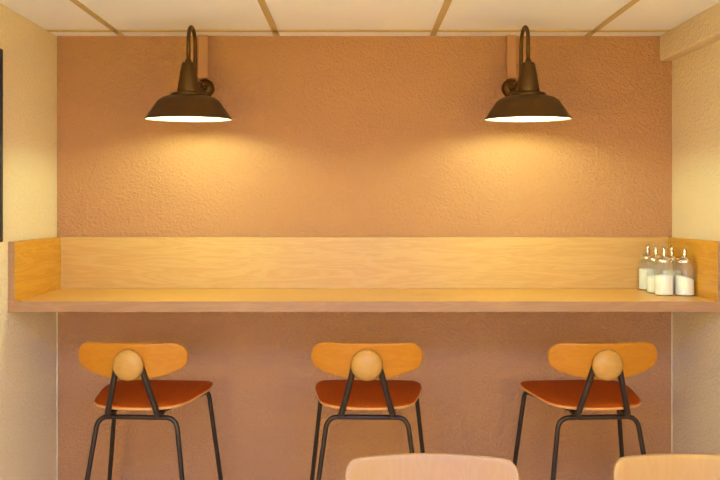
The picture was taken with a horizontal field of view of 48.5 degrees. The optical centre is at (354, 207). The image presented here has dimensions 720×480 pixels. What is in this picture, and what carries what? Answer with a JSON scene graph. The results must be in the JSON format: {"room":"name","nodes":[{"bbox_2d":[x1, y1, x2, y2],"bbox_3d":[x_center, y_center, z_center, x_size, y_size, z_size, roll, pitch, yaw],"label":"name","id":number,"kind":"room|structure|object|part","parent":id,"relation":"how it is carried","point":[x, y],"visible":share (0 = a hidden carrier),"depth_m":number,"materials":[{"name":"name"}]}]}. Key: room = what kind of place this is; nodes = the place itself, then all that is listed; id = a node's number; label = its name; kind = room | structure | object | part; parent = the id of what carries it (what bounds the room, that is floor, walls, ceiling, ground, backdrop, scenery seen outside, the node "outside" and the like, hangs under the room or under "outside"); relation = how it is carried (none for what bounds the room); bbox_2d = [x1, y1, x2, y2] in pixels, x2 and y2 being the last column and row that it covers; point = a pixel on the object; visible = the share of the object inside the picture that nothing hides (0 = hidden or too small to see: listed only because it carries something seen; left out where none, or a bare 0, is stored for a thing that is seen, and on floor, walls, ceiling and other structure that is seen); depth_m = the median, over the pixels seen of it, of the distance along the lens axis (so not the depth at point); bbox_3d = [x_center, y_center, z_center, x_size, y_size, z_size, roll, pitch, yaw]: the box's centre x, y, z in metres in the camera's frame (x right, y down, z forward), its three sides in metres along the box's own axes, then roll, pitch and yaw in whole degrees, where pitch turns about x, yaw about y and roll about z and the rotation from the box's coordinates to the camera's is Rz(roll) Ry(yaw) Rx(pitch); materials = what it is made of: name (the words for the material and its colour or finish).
{"room":"restaurant","nodes":[
{"label":"restaurant","id":0,"kind":"room"},
{"bbox_2d":[0,3,56,479],"bbox_3d":[-1.252,0.356,0.800,0.120,2.088,4.800,0,0,0],"label":"wall","id":1,"kind":"structure","parent":0,"point":[28,340],"depth_m":2.91,"materials":[{"name":"beige paint"}]},
{"bbox_2d":[0,49,2,241],"bbox_3d":[-1.181,-0.207,2.271,0.021,0.640,0.781,0,0,0],"label":"framed board","id":2,"kind":"object","parent":1,"relation":"attached to","point":[1,50],"visible":1,"depth_m":2.65,"materials":[{"name":"black"}]},
{"bbox_2d":[46,30,669,31],"bbox_3d":[0.013,-0.688,3.100,2.409,0.008,0.026,0,0,0],"label":"trim","id":3,"kind":"structure","parent":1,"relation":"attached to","point":[46,30],"depth_m":3.10,"materials":[{"name":"brown"}]},
{"bbox_2d":[0,0,719,35],"bbox_3d":[0.038,-0.738,0.800,2.700,0.100,5.040,0,0,0],"label":"ceiling","id":4,"kind":"structure","parent":0,"point":[48,14],"depth_m":2.86,"materials":[{"name":"paint"}]},
{"bbox_2d":[70,0,124,35],"bbox_3d":[-0.930,-0.688,0.795,0.024,0.008,4.790,0,0,0],"label":"trim","id":5,"kind":"structure","parent":4,"relation":"attached to","point":[76,2],"depth_m":2.86,"materials":[{"name":"brown wood"}]},
{"bbox_2d":[257,0,279,35],"bbox_3d":[-0.310,-0.688,0.795,0.024,0.008,4.790,0,0,0],"label":"trim","id":6,"kind":"structure","parent":4,"relation":"attached to","point":[262,3],"depth_m":2.86,"materials":[{"name":"brown wood"}]},
{"bbox_2d":[430,0,451,35],"bbox_3d":[0.309,-0.688,0.795,0.024,0.008,4.790,0,0,0],"label":"trim","id":7,"kind":"structure","parent":4,"relation":"attached to","point":[446,4],"depth_m":2.86,"materials":[{"name":"brown wood"}]},
{"bbox_2d":[585,0,639,35],"bbox_3d":[0.928,-0.688,0.795,0.024,0.008,4.790,0,0,0],"label":"trim","id":8,"kind":"structure","parent":4,"relation":"attached to","point":[631,3],"depth_m":2.86,"materials":[{"name":"brown wood"}]},
{"bbox_2d":[57,36,671,479],"bbox_3d":[0.038,0.356,3.260,2.700,2.088,0.120,0,0,0],"label":"wall","id":9,"kind":"structure","parent":0,"point":[326,136],"depth_m":3.20,"materials":[{"name":"paint"}]},
{"bbox_2d":[57,312,57,479],"bbox_3d":[-1.190,0.880,3.199,0.003,1.040,0.003,0,0,0],"label":"trim","id":10,"kind":"structure","parent":9,"relation":"attached to","point":[57,312],"depth_m":3.20,"materials":[{"name":"beige paint"}]},
{"bbox_2d":[144,25,231,122],"bbox_3d":[-0.598,-0.490,2.963,0.310,0.357,0.475,0,0,0],"label":"wall lamp","id":11,"kind":"object","parent":9,"relation":"attached to","point":[192,101],"visible":1,"depth_m":2.83,"materials":[{"name":"brown metal"}]},
{"bbox_3d":[-0.598,-0.366,2.880,0.310,0.108,0.310,0,0,0],"label":"lamp shade","id":12,"kind":"part","parent":11,"relation":"part of","materials":[{"name":"brown metal"}]},
{"bbox_3d":[-0.598,-0.570,3.023,0.014,0.198,0.314,0,0,0],"label":"arm","id":13,"kind":"part","parent":11,"relation":"part of","materials":[{"name":"brown metal"}]},
{"bbox_3d":[-0.598,-0.478,3.185,0.074,0.074,0.030,0,0,0],"label":"wall plate","id":14,"kind":"part","parent":11,"relation":"part of","materials":[{"name":"brown metal"}]},
{"bbox_2d":[198,35,208,78],"bbox_3d":[-0.605,-0.602,3.191,0.038,0.170,0.018,0,0,0],"label":"cable trunking","id":15,"kind":"object","parent":9,"relation":"attached to","point":[203,40],"visible":1,"depth_m":3.18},
{"bbox_2d":[8,237,719,311],"bbox_3d":[0.038,0.236,2.972,2.458,0.241,0.452,0,0,0],"label":"countertop","id":16,"kind":"structure","parent":9,"relation":"attached to","point":[55,274],"depth_m":3.18,"materials":[{"name":"brown wood"}]},
{"bbox_3d":[-1.181,0.218,2.974,0.021,0.205,0.448,0,0,0],"label":"panel","id":17,"kind":"part","parent":16,"relation":"part of","materials":[{"name":"brown wood"}]},
{"bbox_3d":[0.038,0.218,3.189,2.416,0.205,0.018,0,0,0],"label":"panel","id":18,"kind":"part","parent":16,"relation":"part of","materials":[{"name":"brown wood"}]},
{"bbox_2d":[17,289,713,300],"bbox_3d":[0.038,0.339,2.973,2.458,0.036,0.450,0,0,0],"label":"countertop","id":19,"kind":"structure","parent":16,"relation":"on","point":[60,294],"depth_m":2.93,"materials":[{"name":"brown wood"}]},
{"bbox_2d":[639,244,656,289],"bbox_3d":[1.150,0.231,3.142,0.070,0.179,0.070,0,0,-23],"label":"sugar dispenser","id":20,"kind":"object","parent":16,"relation":"on","point":[644,272],"visible":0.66,"depth_m":3.12,"materials":[{"name":"clear glass"}]},
{"bbox_3d":[1.150,0.190,3.142,0.063,0.022,0.063,0,0,-23],"label":"lid","id":21,"kind":"part","parent":20,"relation":"part of","materials":[{"name":"silver metal"}]},
{"bbox_3d":[1.149,0.162,3.142,0.016,0.041,0.015,0,0,4],"label":"spout","id":22,"kind":"part","parent":20,"relation":"part of","materials":[{"name":"silver metal"}]},
{"bbox_2d":[647,246,660,292],"bbox_3d":[1.137,0.231,3.024,0.070,0.179,0.070,0,0,-36],"label":"sugar dispenser","id":23,"kind":"object","parent":16,"relation":"on","point":[650,278],"visible":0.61,"depth_m":3.01,"materials":[{"name":"clear glass"}]},
{"bbox_3d":[1.137,0.190,3.024,0.063,0.022,0.063,0,0,-36],"label":"lid","id":24,"kind":"part","parent":23,"relation":"part of","materials":[{"name":"silver metal"}]},
{"bbox_3d":[1.137,0.162,3.024,0.016,0.041,0.015,0,0,27],"label":"spout","id":25,"kind":"part","parent":23,"relation":"part of","materials":[{"name":"silver metal"}]},
{"bbox_2d":[655,247,672,294],"bbox_3d":[1.137,0.231,2.946,0.070,0.179,0.070,0,0,31],"label":"sugar dispenser","id":26,"kind":"object","parent":16,"relation":"on","point":[663,282],"visible":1,"depth_m":2.92,"materials":[{"name":"clear glass"}]},
{"bbox_3d":[1.138,0.162,2.946,0.016,0.041,0.015,0,0,4],"label":"spout","id":27,"kind":"part","parent":26,"relation":"part of","materials":[{"name":"silver metal"}]},
{"bbox_3d":[1.137,0.190,2.946,0.063,0.022,0.063,0,0,31],"label":"lid","id":28,"kind":"part","parent":26,"relation":"part of","materials":[{"name":"silver metal"}]},
{"bbox_2d":[663,245,680,291],"bbox_3d":[1.208,0.231,3.052,0.070,0.179,0.070,0,0,33],"label":"sugar dispenser","id":29,"kind":"object","parent":16,"relation":"on","point":[672,256],"visible":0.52,"depth_m":3.03,"materials":[{"name":"clear glass"}]},
{"bbox_3d":[1.208,0.162,3.052,0.016,0.041,0.015,0,0,-30],"label":"spout","id":30,"kind":"part","parent":29,"relation":"part of","materials":[{"name":"silver metal"}]},
{"bbox_3d":[1.208,0.190,3.052,0.063,0.022,0.063,0,0,33],"label":"lid","id":31,"kind":"part","parent":29,"relation":"part of","materials":[{"name":"silver metal"}]},
{"bbox_2d":[675,247,693,294],"bbox_3d":[1.210,0.231,2.936,0.070,0.179,0.070,0,0,0],"label":"sugar dispenser","id":32,"kind":"object","parent":16,"relation":"on","point":[684,285],"visible":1,"depth_m":2.91,"materials":[{"name":"clear glass"}]},
{"bbox_3d":[1.209,0.162,2.936,0.016,0.041,0.015,0,0,27],"label":"spout","id":33,"kind":"part","parent":32,"relation":"part of","materials":[{"name":"silver metal"}]},
{"bbox_3d":[1.210,0.190,2.936,0.063,0.022,0.063,0,0,0],"label":"lid","id":34,"kind":"part","parent":32,"relation":"part of","materials":[{"name":"silver metal"}]},
{"bbox_3d":[1.256,0.218,2.974,0.021,0.205,0.448,0,0,0],"label":"panel","id":35,"kind":"part","parent":16,"relation":"part of","materials":[{"name":"brown wood"}]},
{"bbox_2d":[506,35,515,78],"bbox_3d":[0.624,-0.602,3.191,0.038,0.170,0.018,0,0,0],"label":"cable trunking","id":36,"kind":"object","parent":9,"relation":"attached to","point":[510,39],"visible":1,"depth_m":3.18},
{"bbox_2d":[484,25,571,122],"bbox_3d":[0.622,-0.490,2.963,0.310,0.357,0.475,0,0,0],"label":"wall lamp","id":37,"kind":"object","parent":9,"relation":"attached to","point":[524,101],"visible":1,"depth_m":2.83,"materials":[{"name":"brown metal"}]},
{"bbox_3d":[0.622,-0.478,3.185,0.074,0.074,0.030,0,0,0],"label":"wall plate","id":38,"kind":"part","parent":37,"relation":"part of","materials":[{"name":"brown metal"}]},
{"bbox_3d":[0.622,-0.570,3.023,0.014,0.198,0.314,0,0,0],"label":"arm","id":39,"kind":"part","parent":37,"relation":"part of","materials":[{"name":"brown metal"}]},
{"bbox_3d":[0.622,-0.366,2.880,0.310,0.108,0.310,0,0,0],"label":"lamp shade","id":40,"kind":"part","parent":37,"relation":"part of","materials":[{"name":"brown metal"}]},
{"bbox_2d":[671,312,671,452],"bbox_3d":[1.266,0.880,3.199,0.003,1.040,0.003,0,0,0],"label":"trim","id":41,"kind":"structure","parent":9,"relation":"attached to","point":[671,312],"depth_m":3.20,"materials":[{"name":"beige paint"}]},
{"bbox_2d":[672,40,719,453],"bbox_3d":[1.328,0.356,0.800,0.120,2.088,4.800,0,0,0],"label":"wall","id":42,"kind":"structure","parent":0,"point":[695,75],"depth_m":2.97,"materials":[{"name":"beige paint"}]},
{"bbox_2d":[660,2,719,60],"bbox_3d":[1.247,-0.642,0.800,0.062,0.112,4.800,0,0,0],"label":"trim","id":43,"kind":"structure","parent":42,"relation":"attached to","point":[701,30],"depth_m":2.90,"materials":[{"name":"beige paint"}]},
{"bbox_3d":[0.038,1.450,0.800,2.700,0.100,5.040,0,0,0],"label":"floor","id":44,"kind":"structure","parent":0,"visible":0},
{"bbox_2d":[78,342,222,479],"bbox_3d":[-0.722,0.920,2.807,0.526,0.958,0.460,0,0,4],"label":"bar stool","id":45,"kind":"object","parent":44,"relation":"on","point":[135,364],"visible":1,"depth_m":2.65,"materials":[{"name":"orange wood"}]},
{"bbox_3d":[-0.874,1.032,2.889,0.053,0.734,0.375,0,0,-23],"label":"leg","id":46,"kind":"part","parent":45,"relation":"part of","materials":[{"name":"brown metal"}]},
{"bbox_3d":[-0.735,0.502,2.625,0.368,0.122,0.051,0,0,4],"label":"backrest","id":47,"kind":"part","parent":45,"relation":"part of","materials":[{"name":"brown wood"}]},
{"bbox_3d":[-0.734,1.046,2.642,0.472,0.706,0.102,0,0,4],"label":"leg frame","id":48,"kind":"part","parent":45,"relation":"part of","materials":[{"name":"brown metal"}]},
{"bbox_3d":[-0.721,0.657,2.828,0.385,0.023,0.379,0,0,4],"label":"seat","id":49,"kind":"part","parent":45,"relation":"part of","materials":[{"name":"orange wood"}]},
{"bbox_3d":[-0.561,1.032,2.867,0.053,0.734,0.375,0,0,31],"label":"leg","id":50,"kind":"part","parent":45,"relation":"part of","materials":[{"name":"brown metal"}]},
{"bbox_2d":[310,342,424,479],"bbox_3d":[0.045,0.920,2.807,0.526,0.958,0.460,0,0,2],"label":"bar stool","id":51,"kind":"object","parent":44,"relation":"on","point":[367,363],"visible":1,"depth_m":2.64,"materials":[{"name":"brown wood"}]},
{"bbox_3d":[-0.109,1.032,2.883,0.053,0.734,0.375,0,0,-25],"label":"leg","id":52,"kind":"part","parent":51,"relation":"part of","materials":[{"name":"brown metal"}]},
{"bbox_3d":[0.040,1.046,2.642,0.472,0.706,0.102,0,0,2],"label":"leg frame","id":53,"kind":"part","parent":51,"relation":"part of","materials":[{"name":"brown metal"}]},
{"bbox_3d":[0.039,0.502,2.625,0.368,0.122,0.051,0,0,2],"label":"backrest","id":54,"kind":"part","parent":51,"relation":"part of","materials":[{"name":"brown wood"}]},
{"bbox_3d":[0.046,0.657,2.828,0.385,0.023,0.379,0,0,2],"label":"seat","id":55,"kind":"part","parent":51,"relation":"part of","materials":[{"name":"orange wood"}]},
{"bbox_3d":[0.204,1.032,2.872,0.053,0.734,0.375,0,0,29],"label":"leg","id":56,"kind":"part","parent":51,"relation":"part of","materials":[{"name":"brown metal"}]},
{"bbox_2d":[345,453,518,479],"bbox_3d":[0.170,0.984,1.637,0.430,0.833,0.490,0,0,2],"label":"dining chair","id":57,"kind":"object","parent":44,"relation":"on","point":[405,466],"visible":1,"depth_m":1.84,"materials":[{"name":"brown wood"}]},
{"bbox_2d":[513,342,656,479],"bbox_3d":[0.807,0.920,2.807,0.526,0.958,0.460,0,0,-4],"label":"bar stool","id":58,"kind":"object","parent":44,"relation":"on","point":[603,363],"visible":1,"depth_m":2.64,"materials":[{"name":"brown wood"}]},
{"bbox_3d":[0.647,1.032,2.868,0.053,0.734,0.375,0,0,-31],"label":"leg","id":59,"kind":"part","parent":58,"relation":"part of","materials":[{"name":"brown metal"}]},
{"bbox_3d":[0.806,0.657,2.828,0.385,0.023,0.379,0,0,-3],"label":"seat","id":60,"kind":"part","parent":58,"relation":"part of","materials":[{"name":"orange wood"}]},
{"bbox_3d":[0.818,1.046,2.642,0.472,0.706,0.102,0,0,-3],"label":"leg frame","id":61,"kind":"part","parent":58,"relation":"part of","materials":[{"name":"brown metal"}]},
{"bbox_3d":[0.819,0.502,2.625,0.368,0.122,0.051,0,0,-3],"label":"backrest","id":62,"kind":"part","parent":58,"relation":"part of","materials":[{"name":"brown wood"}]},
{"bbox_3d":[0.960,1.032,2.887,0.053,0.734,0.375,0,0,24],"label":"leg","id":63,"kind":"part","parent":58,"relation":"part of","materials":[{"name":"brown metal"}]},
{"bbox_2d":[613,453,719,479],"bbox_3d":[0.775,0.984,1.635,0.430,0.833,0.490,0,0,4],"label":"dining chair","id":64,"kind":"object","parent":44,"relation":"on","point":[667,466],"visible":1,"depth_m":1.84,"materials":[{"name":"brown wood"}]}
]}

